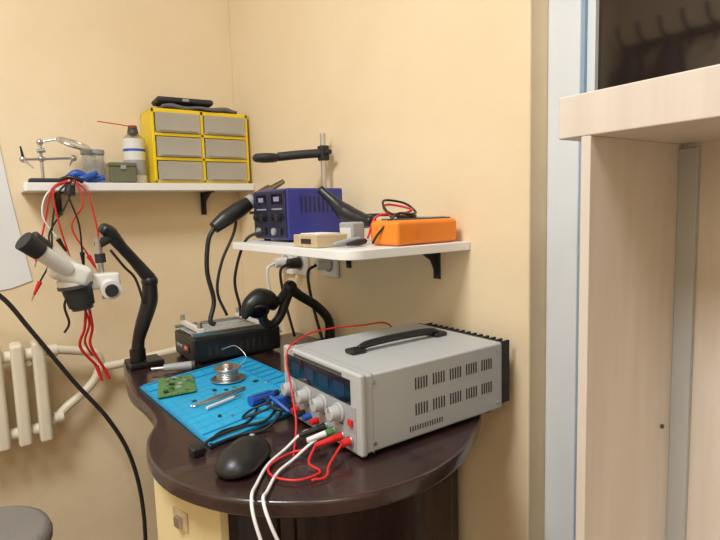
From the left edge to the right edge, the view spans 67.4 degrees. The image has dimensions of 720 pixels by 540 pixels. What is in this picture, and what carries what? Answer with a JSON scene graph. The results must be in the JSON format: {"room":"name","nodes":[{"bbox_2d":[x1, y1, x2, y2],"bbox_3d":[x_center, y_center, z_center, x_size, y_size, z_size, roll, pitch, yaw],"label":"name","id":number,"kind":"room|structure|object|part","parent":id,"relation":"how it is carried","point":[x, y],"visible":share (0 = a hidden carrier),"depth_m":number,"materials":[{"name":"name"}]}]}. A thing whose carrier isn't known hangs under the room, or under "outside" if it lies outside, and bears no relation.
{"room":"electronics workshop","nodes":[
{"label":"electronics workshop","id":0,"kind":"room"},
{"bbox_2d":[0,0,244,539],"bbox_3d":[-1.300,-0.279,1.340,2.652,2.600,0.120,-6,8,-35],"label":"wall","id":1,"kind":"structure","parent":0,"point":[67,67],"depth_m":1.65,"materials":[{"name":"paint"}]},
{"bbox_2d":[0,150,31,289],"bbox_3d":[-1.177,-0.254,1.352,0.562,0.700,0.002,-6,8,-35],"label":"sheet","id":2,"kind":"object","parent":1,"relation":"attached to","point":[14,268],"visible":0.89,"depth_m":1.51,"materials":[{"name":"white paper"}]},
{"bbox_2d":[0,339,176,451],"bbox_3d":[-0.899,0.335,1.536,1.246,0.285,0.109,-6,8,-35],"label":"radiator","id":3,"kind":"object","parent":1,"relation":"attached to","point":[17,356],"visible":0.75,"depth_m":1.48,"materials":[{"name":"beige metal"}]},
{"bbox_2d":[20,182,254,214],"bbox_3d":[-0.649,-0.213,1.648,0.646,0.097,0.138,-6,8,-35],"label":"wall shelf","id":4,"kind":"object","parent":1,"relation":"attached to","point":[205,189],"visible":0.97,"depth_m":1.59,"materials":[{"name":"white plastic"}]},
{"bbox_2d":[19,137,90,181],"bbox_3d":[-0.829,-0.302,1.475,0.175,0.129,0.084,-6,8,-35],"label":"helping hands magnifier","id":5,"kind":"object","parent":4,"relation":"on","point":[39,142],"visible":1,"depth_m":1.46,"materials":[{"name":"metal"}]},
{"bbox_3d":[-0.863,-0.297,1.463,0.008,0.097,0.008,-6,8,-35],"label":"post","id":6,"kind":"part","parent":5,"relation":"part of","materials":[{"name":"metal"}]},
{"bbox_3d":[-0.844,-0.351,1.466,0.047,0.006,0.006,-17,24,-20],"label":"magnifier arm","id":7,"kind":"part","parent":5,"relation":"part of","materials":[{"name":"metal"}]},
{"bbox_3d":[-0.877,-0.191,1.570,0.018,0.065,0.004,-6,8,-35],"label":"bracket wall leg","id":8,"kind":"part","parent":4,"relation":"part of","materials":[{"name":"black metal"}]},
{"bbox_2d":[31,175,102,299],"bbox_3d":[-0.790,-0.090,1.444,0.181,0.326,0.045,-6,8,-35],"label":"lead","id":9,"kind":"object","parent":4,"relation":"hanging from","point":[69,190],"visible":0.73,"depth_m":1.43,"materials":[{"name":"red plastic"}]},
{"bbox_2d":[65,169,104,182],"bbox_3d":[-0.764,-0.261,1.501,0.106,0.038,0.037,-6,8,-35],"label":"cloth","id":10,"kind":"object","parent":4,"relation":"on","point":[92,177],"visible":0.62,"depth_m":1.50,"materials":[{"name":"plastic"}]},
{"bbox_2d":[80,149,104,182],"bbox_3d":[-0.774,-0.299,1.569,0.064,0.097,0.064,-6,8,-35],"label":"plastic jar","id":11,"kind":"object","parent":4,"relation":"on","point":[89,168],"visible":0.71,"depth_m":1.55,"materials":[{"name":"plastic"}]},
{"bbox_3d":[-0.775,-0.341,1.564,0.064,0.013,0.064,-6,8,-35],"label":"lid","id":12,"kind":"part","parent":11,"relation":"part of","materials":[{"name":"grey plastic"}]},
{"bbox_2d":[107,162,136,182],"bbox_3d":[-0.682,-0.280,1.554,0.074,0.057,0.032,-6,8,-35],"label":"tin box","id":13,"kind":"object","parent":4,"relation":"on","point":[119,172],"visible":1,"depth_m":1.54,"materials":[{"name":"green plastic"}]},
{"bbox_3d":[-0.683,-0.302,1.552,0.074,0.012,0.030,-6,8,-35],"label":"lid","id":14,"kind":"part","parent":13,"relation":"part of","materials":[{"name":"green metal"}]},
{"bbox_2d":[97,121,147,182],"bbox_3d":[-0.703,-0.343,1.597,0.132,0.174,0.063,-6,8,-35],"label":"spray can","id":15,"kind":"object","parent":4,"relation":"on","point":[133,144],"visible":0.88,"depth_m":1.59,"materials":[{"name":"white metal"}]},
{"bbox_2d":[140,107,249,182],"bbox_3d":[-0.518,-0.384,1.720,0.302,0.219,0.132,-6,8,-35],"label":"drawer organizer","id":16,"kind":"object","parent":4,"relation":"on","point":[182,146],"visible":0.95,"depth_m":1.66,"materials":[{"name":"yellow plastic"}]},
{"bbox_3d":[-0.547,-0.443,1.624,0.134,0.058,0.003,-6,8,-35],"label":"drawer","id":17,"kind":"part","parent":16,"relation":"part of","materials":[{"name":"grey plastic"}]},
{"bbox_3d":[-0.545,-0.372,1.632,0.134,0.058,0.003,-6,8,-35],"label":"drawer","id":18,"kind":"part","parent":16,"relation":"part of","materials":[{"name":"grey plastic"}]},
{"bbox_3d":[-0.543,-0.300,1.640,0.134,0.058,0.003,-6,8,-35],"label":"drawer","id":19,"kind":"part","parent":16,"relation":"part of","materials":[{"name":"grey plastic"}]},
{"bbox_2d":[155,103,236,113],"bbox_3d":[-0.522,-0.504,1.707,0.254,0.020,0.126,-6,8,-35],"label":"folded cloth","id":20,"kind":"object","parent":16,"relation":"on","point":[168,105],"visible":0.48,"depth_m":1.66,"materials":[{"name":"grey fabric"}]},
{"bbox_2d":[151,96,213,107],"bbox_3d":[-0.554,-0.522,1.688,0.176,0.018,0.097,-6,8,-35],"label":"case","id":21,"kind":"object","parent":20,"relation":"on","point":[159,100],"visible":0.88,"depth_m":1.65,"materials":[{"name":"grey plastic"}]},
{"bbox_3d":[-0.522,-0.418,1.721,0.284,0.009,0.120,-6,8,-35],"label":"rail","id":22,"kind":"part","parent":16,"relation":"part of","materials":[{"name":"yellow plastic"}]},
{"bbox_3d":[-0.520,-0.347,1.729,0.284,0.009,0.120,-6,8,-35],"label":"rail","id":23,"kind":"part","parent":16,"relation":"part of","materials":[{"name":"yellow plastic"}]},
{"bbox_3d":[-0.427,-0.456,1.708,0.134,0.058,0.003,-6,8,-35],"label":"drawer","id":24,"kind":"part","parent":16,"relation":"part of","materials":[{"name":"grey plastic"}]},
{"bbox_3d":[-0.425,-0.384,1.716,0.134,0.058,0.003,-6,8,-35],"label":"drawer","id":25,"kind":"part","parent":16,"relation":"part of","materials":[{"name":"grey plastic"}]},
{"bbox_3d":[-0.423,-0.313,1.723,0.134,0.058,0.003,-6,8,-35],"label":"drawer","id":26,"kind":"part","parent":16,"relation":"part of","materials":[{"name":"grey plastic"}]},
{"bbox_3d":[-0.526,-0.223,1.816,0.018,0.074,0.004,-6,8,-35],"label":"bracket wall leg","id":27,"kind":"part","parent":4,"relation":"part of","materials":[{"name":"black metal"}]},
{"bbox_2d":[229,0,548,539],"bbox_3d":[0.048,-0.333,1.464,0.300,2.600,1.223,-6,8,-35],"label":"wall","id":28,"kind":"structure","parent":0,"point":[435,107],"depth_m":1.07,"materials":[{"name":"paint"}]},
{"bbox_2d":[266,254,339,339],"bbox_3d":[-0.170,0.065,1.502,0.080,0.247,0.320,-6,8,-35],"label":"wall socket","id":29,"kind":"object","parent":28,"relation":"attached to","point":[288,264],"visible":0.77,"depth_m":1.51,"materials":[{"name":"white plastic"}]},
{"bbox_3d":[-0.248,0.081,1.576,0.032,0.205,0.048,-6,8,-35],"label":"plug cord","id":30,"kind":"part","parent":29,"relation":"part of","materials":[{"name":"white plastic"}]},
{"bbox_3d":[-0.200,0.084,1.506,0.032,0.205,0.048,-6,8,-35],"label":"plug cord","id":31,"kind":"part","parent":29,"relation":"part of","materials":[{"name":"black rubber"}]},
{"bbox_3d":[-0.216,-0.024,1.614,0.012,0.072,0.072,-6,8,-35],"label":"plate","id":32,"kind":"part","parent":29,"relation":"part of","materials":[{"name":"white plastic"}]},
{"bbox_3d":[-0.167,-0.021,1.544,0.012,0.072,0.072,-6,8,-35],"label":"plate","id":33,"kind":"part","parent":29,"relation":"part of","materials":[{"name":"white plastic"}]},
{"bbox_3d":[-0.111,0.088,1.379,0.032,0.205,0.048,-6,8,-35],"label":"plug cord","id":34,"kind":"part","parent":29,"relation":"part of","materials":[{"name":"black rubber"}]},
{"bbox_3d":[-0.078,-0.017,1.417,0.012,0.072,0.072,-6,8,-35],"label":"plate","id":35,"kind":"part","parent":29,"relation":"part of","materials":[{"name":"white plastic"}]},
{"bbox_2d":[232,237,469,278],"bbox_3d":[-0.049,-0.021,1.140,0.280,0.078,0.495,-6,8,-35],"label":"wall shelf","id":36,"kind":"object","parent":28,"relation":"attached to","point":[431,251],"visible":0.8,"depth_m":0.97,"materials":[{"name":"white plastic"}]},
{"bbox_2d":[252,133,331,187],"bbox_3d":[-0.168,-0.210,1.359,0.197,0.258,0.068,-2,6,-5],"label":"stand","id":37,"kind":"object","parent":36,"relation":"on","point":[322,152],"visible":0.79,"depth_m":1.34,"materials":[{"name":"metal"}]},
{"bbox_3d":[-0.148,-0.287,1.349,0.115,0.029,0.024,-2,6,-4],"label":"arm","id":38,"kind":"part","parent":37,"relation":"part of"},
{"bbox_3d":[-0.089,-0.213,1.362,0.014,0.257,0.014,-6,8,-35],"label":"post","id":39,"kind":"part","parent":37,"relation":"part of","materials":[{"name":"metal"}]},
{"bbox_2d":[204,179,387,325],"bbox_3d":[-0.095,-0.045,1.239,0.507,0.345,0.211,1,7,25],"label":"station","id":40,"kind":"object","parent":36,"relation":"on","point":[279,214],"visible":0.83,"depth_m":1.20,"materials":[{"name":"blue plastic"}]},
{"bbox_3d":[-0.305,-0.133,1.289,0.111,0.085,0.040,-6,8,-35],"label":"gun handle","id":41,"kind":"part","parent":40,"relation":"part of","materials":[{"name":"black plastic"}]},
{"bbox_3d":[-0.262,0.011,1.267,0.091,0.208,0.035,2,7,28],"label":"iron cord","id":42,"kind":"part","parent":40,"relation":"part of","materials":[{"name":"black rubber"}]},
{"bbox_3d":[-0.203,-0.124,1.213,0.003,0.103,0.160,-6,8,-35],"label":"panel","id":43,"kind":"part","parent":40,"relation":"part of","materials":[{"name":"blue metal"}]},
{"bbox_2d":[271,228,275,234],"bbox_3d":[-0.191,-0.085,1.194,0.006,0.016,0.016,-6,8,-35],"label":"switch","id":44,"kind":"object","parent":40,"relation":"attached to","point":[273,230],"depth_m":1.19,"materials":[{"name":"grey plastic"}]},
{"bbox_2d":[305,196,306,212],"bbox_3d":[-0.118,-0.142,1.169,0.004,0.035,0.002,-6,8,-35],"label":"vent","id":45,"kind":"object","parent":40,"relation":"attached to","point":[305,196],"depth_m":1.17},
{"bbox_2d":[318,196,319,211],"bbox_3d":[-0.091,-0.145,1.188,0.004,0.035,0.002,-6,8,-35],"label":"vent","id":46,"kind":"object","parent":40,"relation":"attached to","point":[318,196],"depth_m":1.19,"materials":[{"name":"metal"}]},
{"bbox_3d":[-0.026,-0.131,1.117,0.144,0.090,0.037,3,8,40],"label":"iron handle","id":47,"kind":"part","parent":40,"relation":"part of","materials":[{"name":"black plastic"}]},
{"bbox_2d":[294,232,346,247],"bbox_3d":[-0.074,-0.056,0.996,0.066,0.024,0.085,-6,8,-35],"label":"box","id":48,"kind":"object","parent":36,"relation":"on","point":[315,239],"visible":0.96,"depth_m":0.96,"materials":[{"name":"beige plastic"}]},
{"bbox_2d":[333,237,361,245],"bbox_3d":[-0.021,-0.051,0.958,0.012,0.014,0.067,3,8,39],"label":"probe","id":49,"kind":"object","parent":36,"relation":"on","point":[341,242],"visible":0.73,"depth_m":0.95,"materials":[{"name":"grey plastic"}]},
{"bbox_2d":[339,222,363,237],"bbox_3d":[-0.015,-0.069,1.012,0.029,0.042,0.045,-6,8,-35],"label":"block","id":50,"kind":"object","parent":36,"relation":"on","point":[357,228],"visible":0.54,"depth_m":0.99,"materials":[{"name":"grey plastic"}]},
{"bbox_2d":[340,228,350,237],"bbox_3d":[-0.027,-0.066,1.004,0.001,0.025,0.035,-6,8,-35],"label":"block face","id":51,"kind":"object","parent":50,"relation":"attached to","point":[347,231],"depth_m":1.00,"materials":[{"name":"white plastic"}]},
{"bbox_2d":[346,238,366,245],"bbox_3d":[-0.005,-0.049,0.953,0.012,0.012,0.048,3,8,38],"label":"probe","id":52,"kind":"object","parent":36,"relation":"on","point":[357,242],"visible":1,"depth_m":0.95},
{"bbox_2d":[367,199,455,245],"bbox_3d":[0.096,-0.091,0.994,0.167,0.083,0.084,-6,8,-35],"label":"multimeter","id":53,"kind":"object","parent":36,"relation":"on","point":[406,228],"visible":1,"depth_m":0.96,"materials":[{"name":"orange plastic"}]},
{"bbox_3d":[0.155,-0.013,1.091,0.004,0.061,0.018,-6,8,-35],"label":"bracket wall leg","id":54,"kind":"part","parent":36,"relation":"part of","materials":[{"name":"black metal"}]},
{"bbox_2d":[587,0,719,91],"bbox_3d":[0.903,-0.213,0.135,0.054,2.600,1.811,-6,8,-35],"label":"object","id":55,"kind":"structure","parent":28,"relation":"in","point":[639,40],"depth_m":0.78,"materials":[{"name":"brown glass"}]},
{"bbox_3d":[0.385,-0.278,0.867,0.054,2.600,0.014,-6,8,-35],"label":"sash","id":56,"kind":"part","parent":55,"relation":"part of","materials":[{"name":"white plastic"}]},
{"bbox_2d":[544,0,581,539],"bbox_3d":[0.361,-0.281,0.902,0.073,2.600,0.060,-6,8,-35],"label":"frame post","id":57,"kind":"object","parent":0,"point":[564,16],"depth_m":0.91,"materials":[{"name":"white plastic"}]},
{"bbox_3d":[-0.304,1.182,0.135,2.852,0.100,3.600,-6,8,-35],"label":"floor","id":58,"kind":"structure","parent":0,"visible":0},
{"bbox_2d":[0,506,52,539],"bbox_3d":[-0.825,0.804,1.182,0.300,0.456,0.300,-6,8,-35],"label":"stool","id":59,"kind":"object","parent":58,"relation":"on","point":[16,522],"visible":1,"depth_m":1.21,"materials":[{"name":"grey fabric"}]},
{"bbox_2d":[0,293,147,539],"bbox_3d":[-0.909,0.449,1.444,0.592,1.102,0.041,-5,7,-30],"label":"power cable","id":60,"kind":"object","parent":58,"relation":"on","point":[4,299],"visible":1,"depth_m":1.53,"materials":[{"name":"black rubber"}]},
{"bbox_2d":[123,332,481,539],"bbox_3d":[-0.153,0.627,1.125,0.577,0.779,0.891,-6,8,-35],"label":"desk","id":61,"kind":"object","parent":58,"relation":"on","point":[407,489],"visible":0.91,"depth_m":0.79,"materials":[{"name":"brown wood"}]},
{"bbox_2d":[15,223,164,380],"bbox_3d":[-0.558,0.073,1.164,0.128,0.346,0.334,1,7,26],"label":"microscope","id":62,"kind":"object","parent":61,"relation":"on","point":[77,282],"visible":1,"depth_m":1.15,"materials":[{"name":"metal"}]},
{"bbox_3d":[-0.565,-0.004,1.178,0.012,0.135,0.012,-9,9,-34],"label":"rack post","id":63,"kind":"part","parent":62,"relation":"part of","materials":[{"name":"metal"}]},
{"bbox_3d":[-0.527,0.040,1.141,0.040,0.040,0.030,-10,13,-30],"label":"focus knob","id":64,"kind":"part","parent":62,"relation":"part of","materials":[{"name":"plastic"}]},
{"bbox_3d":[-0.535,-0.037,1.241,0.033,0.144,0.125,3,8,38],"label":"arm","id":65,"kind":"part","parent":62,"relation":"part of","materials":[{"name":"black plastic"}]},
{"bbox_3d":[-0.514,0.119,1.286,0.072,0.178,0.038,-6,8,-35],"label":"arm","id":66,"kind":"part","parent":62,"relation":"part of","materials":[{"name":"black plastic"}]},
{"bbox_2d":[151,360,194,371],"bbox_3d":[-0.424,0.221,1.228,0.094,0.021,0.021,-3,6,-15],"label":"pump","id":67,"kind":"object","parent":61,"relation":"on","point":[188,365],"visible":1,"depth_m":1.22,"materials":[{"name":"grey plastic"}]},
{"bbox_3d":[-0.415,0.220,1.230,0.060,0.020,0.020,-3,26,-16],"label":"handle","id":68,"kind":"part","parent":67,"relation":"part of","materials":[{"name":"grey plastic"}]},
{"bbox_3d":[-0.263,0.366,0.793,0.036,0.028,0.003,3,8,39],"label":"latch plate","id":69,"kind":"part","parent":61,"relation":"part of","materials":[{"name":"beige plastic"}]},
{"bbox_3d":[-0.241,0.635,0.822,0.168,0.674,0.015,3,8,39],"label":"cream door","id":70,"kind":"part","parent":61,"relation":"part of","materials":[{"name":"beige wood"}]},
{"bbox_2d":[140,356,289,446],"bbox_3d":[-0.254,0.240,1.072,0.279,0.006,0.454,-6,8,-35],"label":"mat","id":71,"kind":"object","parent":61,"relation":"on","point":[204,423],"visible":0.56,"depth_m":1.02,"materials":[{"name":"blue plastic"}]},
{"bbox_2d":[157,374,195,398],"bbox_3d":[-0.375,0.234,1.101,0.072,0.006,0.130,-4,7,-21],"label":"circuit board","id":72,"kind":"object","parent":71,"relation":"on","point":[178,385],"visible":1,"depth_m":1.09,"materials":[{"name":"plastic"}]},
{"bbox_2d":[190,386,245,406],"bbox_3d":[-0.264,0.239,1.023,0.016,0.005,0.126,3,8,38],"label":"tweezers","id":73,"kind":"object","parent":71,"relation":"on","point":[225,394],"visible":1,"depth_m":1.02,"materials":[{"name":"metal"}]},
{"bbox_2d":[206,393,244,409],"bbox_3d":[-0.248,0.242,1.002,0.006,0.006,0.091,2,8,34],"label":"scalpel","id":74,"kind":"object","parent":71,"relation":"on","point":[235,396],"visible":1,"depth_m":0.99,"materials":[{"name":"metal"}]},
{"bbox_3d":[-0.256,0.243,0.991,0.006,0.006,0.064,-23,-7,34],"label":"handle","id":75,"kind":"part","parent":74,"relation":"part of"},
{"bbox_2d":[210,345,245,383],"bbox_3d":[-0.280,0.198,1.136,0.072,0.064,0.072,1,7,21],"label":"spool","id":76,"kind":"object","parent":71,"relation":"on","point":[226,372],"visible":1,"depth_m":1.12,"materials":[{"name":"metal"}]},
{"bbox_2d":[247,389,280,405],"bbox_3d":[-0.161,0.232,1.020,0.020,0.019,0.112,4,8,42],"label":"clip","id":77,"kind":"object","parent":71,"relation":"on","point":[255,399],"visible":0.85,"depth_m":0.99,"materials":[{"name":"blue plastic"}]},
{"bbox_2d":[174,307,279,364],"bbox_3d":[-0.340,0.162,1.382,0.228,0.101,0.150,-6,8,-35],"label":"station","id":78,"kind":"object","parent":61,"relation":"on","point":[197,342],"visible":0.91,"depth_m":1.33,"materials":[{"name":"black plastic"}]},
{"bbox_3d":[-0.454,0.121,1.381,0.012,0.014,0.012,-6,8,-35],"label":"clamp knob","id":79,"kind":"part","parent":78,"relation":"part of","materials":[{"name":"metal"}]},
{"bbox_3d":[-0.378,0.131,1.273,0.012,0.014,0.012,-6,8,-35],"label":"clamp knob","id":80,"kind":"part","parent":78,"relation":"part of","materials":[{"name":"metal"}]},
{"bbox_3d":[-0.378,0.134,1.435,0.225,0.008,0.010,-6,8,-35],"label":"rail","id":81,"kind":"part","parent":78,"relation":"part of","materials":[{"name":"metal"}]},
{"bbox_2d":[208,346,211,356],"bbox_3d":[-0.356,0.193,1.282,0.007,0.025,0.002,-6,8,-35],"label":"vent","id":82,"kind":"object","parent":78,"relation":"attached to","point":[209,347],"depth_m":1.28,"materials":[{"name":"black metal"}]},
{"bbox_2d":[215,345,217,354],"bbox_3d":[-0.343,0.192,1.291,0.007,0.025,0.002,-6,8,-35],"label":"vent","id":83,"kind":"object","parent":78,"relation":"attached to","point":[216,346],"depth_m":1.29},
{"bbox_3d":[-0.302,0.144,1.328,0.225,0.008,0.010,-6,8,-35],"label":"rail","id":84,"kind":"part","parent":78,"relation":"part of","materials":[{"name":"metal"}]},
{"bbox_2d":[188,395,290,457],"bbox_3d":[-0.211,0.237,0.889,0.178,0.048,0.144,-6,8,-35],"label":"cable","id":85,"kind":"object","parent":61,"relation":"on","point":[198,449],"visible":0.98,"depth_m":0.87,"materials":[{"name":"black rubber"}]},
{"bbox_2d":[215,433,270,478],"bbox_3d":[-0.164,0.257,0.759,0.060,0.035,0.106,0,6,12],"label":"computer mouse","id":86,"kind":"object","parent":61,"relation":"on","point":[245,455],"visible":1,"depth_m":0.73,"materials":[{"name":"black plastic"}]},
{"bbox_2d":[241,280,334,340],"bbox_3d":[-0.169,0.118,1.333,0.267,0.186,0.060,-7,8,-38],"label":"lamp","id":87,"kind":"object","parent":61,"relation":"on","point":[258,303],"visible":0.94,"depth_m":1.31,"materials":[{"name":"black plastic"}]},
{"bbox_2d":[241,288,278,319],"bbox_3d":[-0.236,0.077,1.280,0.055,0.069,0.101,2,7,32],"label":"hood","id":88,"kind":"object","parent":87,"relation":"attached to","point":[259,302],"depth_m":1.26,"materials":[{"name":"black plastic"}]},
{"bbox_3d":[-0.196,0.062,1.316,0.072,0.049,0.024,-6,8,-35],"label":"arm","id":89,"kind":"part","parent":87,"relation":"part of","materials":[{"name":"black plastic"}]},
{"bbox_3d":[-0.125,0.106,1.370,0.135,0.159,0.030,-6,8,-35],"label":"arm","id":90,"kind":"part","parent":87,"relation":"part of","materials":[{"name":"black plastic"}]},
{"bbox_3d":[0.044,0.616,0.977,0.340,0.620,0.008,-6,8,-35],"label":"pedestal door","id":91,"kind":"part","parent":61,"relation":"part of","materials":[{"name":"brown wood"}]},
{"bbox_2d":[273,323,508,456],"bbox_3d":[0.056,0.178,0.926,0.356,0.144,0.231,-6,8,-35],"label":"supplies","id":92,"kind":"object","parent":61,"relation":"on","point":[371,391],"visible":0.94,"depth_m":0.84,"materials":[{"name":"grey plastic"}]},
{"bbox_3d":[-0.122,0.199,0.902,0.015,0.023,0.023,-6,8,-35],"label":"knob","id":93,"kind":"part","parent":92,"relation":"part of","materials":[{"name":"white plastic"}]},
{"bbox_3d":[-0.119,0.231,0.912,0.013,0.011,0.011,-6,8,-35],"label":"post","id":94,"kind":"part","parent":92,"relation":"part of","materials":[{"name":"plastic"}]},
{"bbox_3d":[-0.108,0.232,0.896,0.013,0.011,0.011,-6,8,-35],"label":"post","id":95,"kind":"part","parent":92,"relation":"part of","materials":[{"name":"red plastic"}]},
{"bbox_2d":[250,426,342,539],"bbox_3d":[-0.085,0.351,0.735,0.097,0.209,0.205,0,7,18],"label":"lead","id":96,"kind":"object","parent":92,"relation":"attached to","point":[312,439],"visible":1,"depth_m":0.74,"materials":[{"name":"white rubber"}]},
{"bbox_3d":[-0.096,0.234,0.880,0.013,0.011,0.011,-6,8,-35],"label":"post","id":97,"kind":"part","parent":92,"relation":"part of","materials":[{"name":"black plastic"}]},
{"bbox_3d":[-0.094,0.202,0.863,0.015,0.023,0.023,-6,8,-35],"label":"knob","id":98,"kind":"part","parent":92,"relation":"part of","materials":[{"name":"white plastic"}]},
{"bbox_3d":[-0.085,0.235,0.863,0.013,0.011,0.011,-6,8,-35],"label":"post","id":99,"kind":"part","parent":92,"relation":"part of","materials":[{"name":"blue plastic"}]},
{"bbox_3d":[-0.072,0.237,0.845,0.013,0.011,0.011,-6,8,-35],"label":"post","id":100,"kind":"part","parent":92,"relation":"part of","materials":[{"name":"red plastic"}]},
{"bbox_3d":[-0.066,0.206,0.824,0.015,0.023,0.023,-6,8,-35],"label":"knob","id":101,"kind":"part","parent":92,"relation":"part of","materials":[{"name":"white plastic"}]},
{"bbox_3d":[-0.066,0.219,0.846,0.001,0.065,0.209,-6,8,-35],"label":"panel","id":102,"kind":"part","parent":92,"relation":"part of","materials":[{"name":"grey plastic"}]},
{"bbox_3d":[-0.040,0.209,0.786,0.015,0.023,0.023,-6,8,-35],"label":"knob","id":103,"kind":"part","parent":92,"relation":"part of","materials":[{"name":"white plastic"}]},
{"bbox_2d":[285,322,391,456],"bbox_3d":[-0.046,0.177,0.963,0.084,0.138,0.403,1,7,26],"label":"lead","id":104,"kind":"object","parent":92,"relation":"attached to","point":[307,334],"visible":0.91,"depth_m":0.90,"materials":[{"name":"rubber"}]},
{"bbox_2d":[347,419,352,426],"bbox_3d":[-0.014,0.217,0.767,0.004,0.010,0.010,-6,8,-35],"label":"switch","id":105,"kind":"object","parent":92,"relation":"attached to","point":[349,421],"depth_m":0.76,"materials":[{"name":"red plastic"}]},
{"bbox_3d":[-0.007,0.130,0.872,0.028,0.008,0.024,-6,8,-35],"label":"handle mount","id":106,"kind":"part","parent":92,"relation":"part of","materials":[{"name":"black plastic"}]},
{"bbox_3d":[0.140,0.115,0.975,0.028,0.008,0.024,-6,8,-35],"label":"handle mount","id":107,"kind":"part","parent":92,"relation":"part of","materials":[{"name":"black plastic"}]},
{"bbox_2d":[559,64,719,539],"bbox_3d":[0.588,0.442,0.422,0.225,1.255,0.847,-6,8,-35],"label":"shelving unit","id":108,"kind":"object","parent":58,"relation":"on","point":[648,411],"visible":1,"depth_m":0.70,"materials":[{"name":"beige wood"}]},
{"bbox_3d":[0.365,0.438,0.740,0.225,1.206,0.012,-6,8,-35],"label":"panel","id":109,"kind":"part","parent":108,"relation":"part of","materials":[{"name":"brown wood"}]},
{"bbox_3d":[0.449,0.211,0.757,0.009,0.750,0.024,-6,8,-35],"label":"mounting rail","id":110,"kind":"part","parent":108,"relation":"part of","materials":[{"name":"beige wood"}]},
{"bbox_3d":[0.683,0.457,0.477,0.010,1.206,0.785,-6,8,-35],"label":"panel","id":111,"kind":"part","parent":108,"relation":"part of","materials":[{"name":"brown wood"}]},
{"bbox_3d":[1.453,-0.169,-0.645,0.073,2.550,0.100,-6,8,-35],"label":"frame post","id":112,"kind":"object","parent":58,"relation":"on","visible":0},
{"bbox_2d":[574,0,587,539],"bbox_3d":[0.377,-0.278,0.873,0.060,2.600,0.006,-6,8,-35],"label":"gasket","id":113,"kind":"object","parent":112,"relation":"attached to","point":[584,2],"visible":0.02,"depth_m":0.87,"materials":[{"name":"grey rubber"}]}
]}

